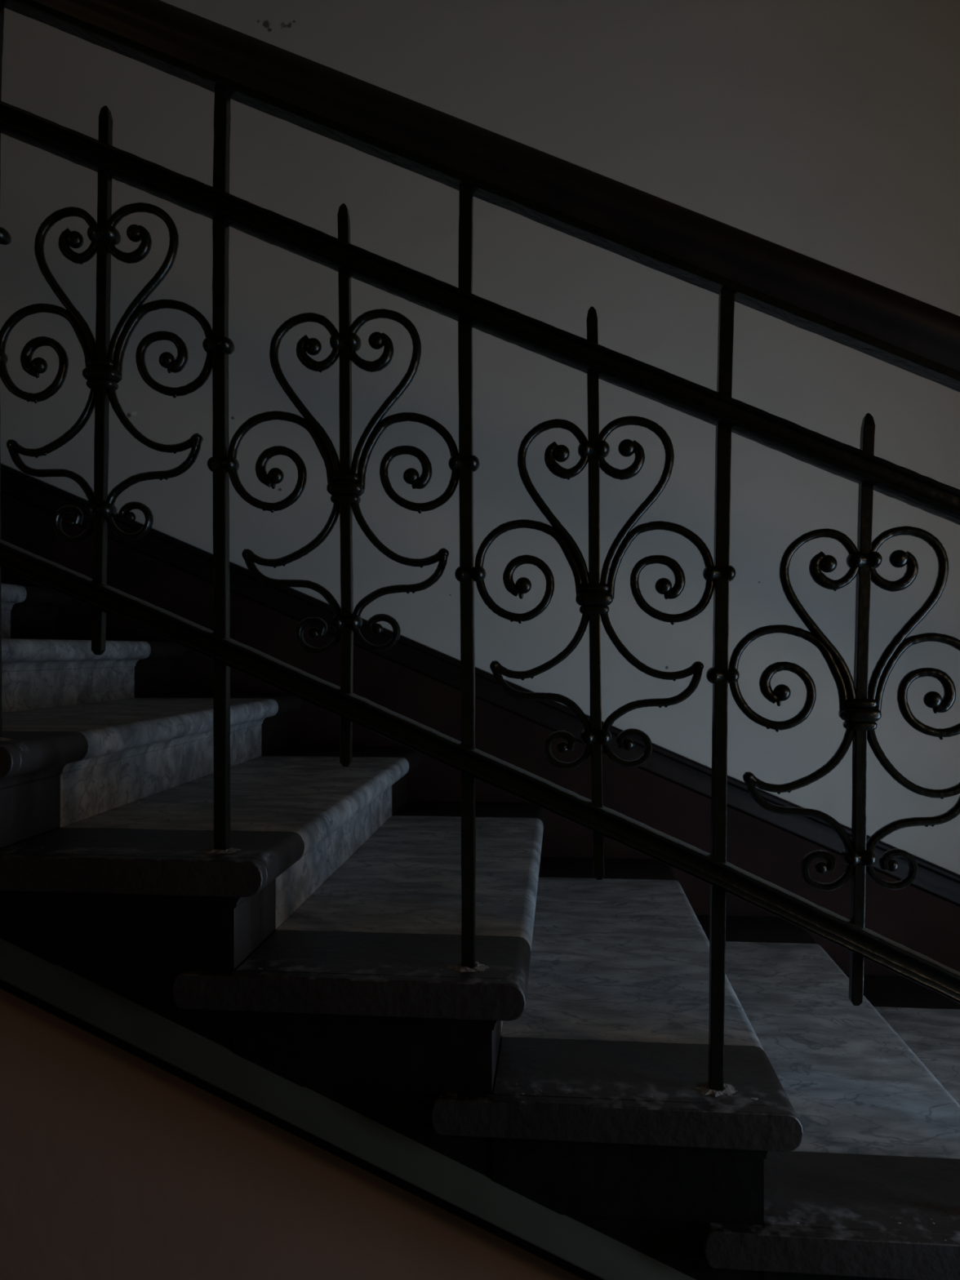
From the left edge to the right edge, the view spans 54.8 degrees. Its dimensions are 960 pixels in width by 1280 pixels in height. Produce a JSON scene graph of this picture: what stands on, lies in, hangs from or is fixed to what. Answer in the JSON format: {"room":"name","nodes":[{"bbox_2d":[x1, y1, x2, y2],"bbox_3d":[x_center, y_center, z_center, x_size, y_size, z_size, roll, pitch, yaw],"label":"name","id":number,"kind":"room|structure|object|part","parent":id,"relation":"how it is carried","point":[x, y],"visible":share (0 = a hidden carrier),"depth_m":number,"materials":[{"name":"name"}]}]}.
{"room":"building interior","nodes":[
{"label":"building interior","id":0,"kind":"room"},
{"bbox_2d":[0,988,584,1279],"bbox_3d":[-0.525,0.724,1.325,4.520,2.380,0.138,0,-1,5],"label":"wall","id":1,"kind":"structure","parent":0,"point":[114,1165],"depth_m":1.25,"materials":[{"name":"beige paint"}]},
{"bbox_2d":[0,938,763,1279],"bbox_3d":[-0.532,0.491,1.245,4.520,2.049,0.047,0,-1,5],"label":"stair stringer","id":2,"kind":"object","parent":1,"relation":"attached to","point":[390,1135],"visible":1,"depth_m":1.21,"materials":[{"name":"black paint"}]},
{"bbox_2d":[0,0,959,1093],"bbox_3d":[-0.414,-0.297,2.769,5.090,4.550,0.200,0,-1,5],"label":"wall","id":3,"kind":"structure","parent":0,"point":[827,131],"depth_m":2.61,"materials":[{"name":"paint"}]},
{"bbox_2d":[0,462,959,1005],"bbox_3d":[-0.300,0.264,2.635,4.339,2.466,0.036,0,-1,5],"label":"baseboard","id":4,"kind":"structure","parent":3,"relation":"attached to","point":[670,793],"depth_m":2.61,"materials":[{"name":"paint"}]},
{"bbox_3d":[1.629,1.274,1.766,0.346,0.150,1.409,0,-1,5],"label":"floor","id":5,"kind":"structure","parent":0,"visible":0},
{"bbox_3d":[1.267,1.124,1.789,0.468,0.150,1.428,0,-1,5],"label":"stair step","id":6,"kind":"structure","parent":5,"relation":"on","visible":0},
{"bbox_2d":[844,973,959,1105],"bbox_3d":[0.922,0.974,1.820,0.468,0.150,1.428,0,-1,5],"label":"stair step","id":7,"kind":"structure","parent":6,"relation":"on","point":[926,1020],"depth_m":2.20,"materials":[{"name":"grey stone"}]},
{"bbox_2d":[696,915,959,1279],"bbox_3d":[0.577,0.824,1.852,0.468,0.150,1.428,0,-1,5],"label":"stair step","id":8,"kind":"structure","parent":7,"relation":"on","point":[870,1189],"depth_m":1.38,"materials":[{"name":"grey stone"}]},
{"bbox_2d":[0,0,959,1097],"bbox_3d":[-0.339,-0.397,1.289,3.500,2.457,0.076,0,-1,5],"label":"stair railing","id":9,"kind":"object","parent":8,"relation":"on","point":[909,334],"visible":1,"depth_m":1.24,"materials":[{"name":"black metal"}]},
{"bbox_3d":[-0.696,-0.389,1.320,0.026,1.062,0.018,0,-1,5],"label":"post","id":10,"kind":"part","parent":9,"relation":"part of","materials":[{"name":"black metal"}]},
{"bbox_3d":[-0.360,-0.239,1.289,0.022,1.063,0.018,0,-1,5],"label":"post","id":11,"kind":"part","parent":9,"relation":"part of","materials":[{"name":"black metal"}]},
{"bbox_3d":[-0.018,-0.088,1.257,0.023,1.061,0.018,0,-1,5],"label":"post","id":12,"kind":"part","parent":9,"relation":"part of","materials":[{"name":"black metal"}]},
{"bbox_3d":[-0.339,-0.595,1.282,3.500,1.574,0.040,0,-1,5],"label":"rail","id":13,"kind":"part","parent":9,"relation":"part of","materials":[{"name":"black metal"}]},
{"bbox_3d":[-0.339,0.050,1.276,3.500,1.563,0.040,0,-1,5],"label":"rail","id":14,"kind":"part","parent":9,"relation":"part of","materials":[{"name":"black metal"}]},
{"bbox_3d":[-0.339,-0.808,1.293,3.500,1.635,0.076,0,-1,5],"label":"handrail","id":15,"kind":"part","parent":9,"relation":"part of","materials":[{"name":"brown wood"}]},
{"bbox_3d":[0.320,0.064,1.226,0.035,1.057,0.018,0,-1,5],"label":"post","id":16,"kind":"part","parent":9,"relation":"part of","materials":[{"name":"black metal"}]},
{"bbox_2d":[431,857,803,1225],"bbox_3d":[0.233,0.674,1.884,0.468,0.150,1.428,0,-1,5],"label":"stair step","id":17,"kind":"structure","parent":8,"relation":"on","point":[594,1108],"depth_m":1.25,"materials":[{"name":"grey stone"}]},
{"bbox_2d":[172,800,545,1094],"bbox_3d":[-0.112,0.524,1.916,0.468,0.150,1.428,0,-1,5],"label":"stair step","id":18,"kind":"structure","parent":17,"relation":"on","point":[356,988],"depth_m":1.25,"materials":[{"name":"grey stone"}]},
{"bbox_2d":[0,746,422,970],"bbox_3d":[-0.457,0.374,1.948,0.468,0.150,1.428,0,-1,5],"label":"stair step","id":19,"kind":"structure","parent":18,"relation":"on","point":[132,884],"depth_m":1.29,"materials":[{"name":"grey stone"}]},
{"bbox_2d":[0,693,302,848],"bbox_3d":[-0.801,0.224,1.980,0.468,0.150,1.428,0,-1,5],"label":"stair step","id":20,"kind":"structure","parent":19,"relation":"on","point":[61,766],"depth_m":1.66,"materials":[{"name":"grey stone"}]},
{"bbox_2d":[1,638,186,712],"bbox_3d":[-1.146,0.074,2.012,0.468,0.150,1.428,0,-1,5],"label":"stair step","id":21,"kind":"structure","parent":20,"relation":"on","point":[37,673],"depth_m":2.15,"materials":[{"name":"grey stone"}]},
{"bbox_2d":[0,582,71,639],"bbox_3d":[-1.491,-0.076,2.043,0.468,0.150,1.428,0,-1,5],"label":"stair step","id":22,"kind":"structure","parent":21,"relation":"on","point":[28,612],"depth_m":2.56,"materials":[{"name":"grey stone"}]}
]}

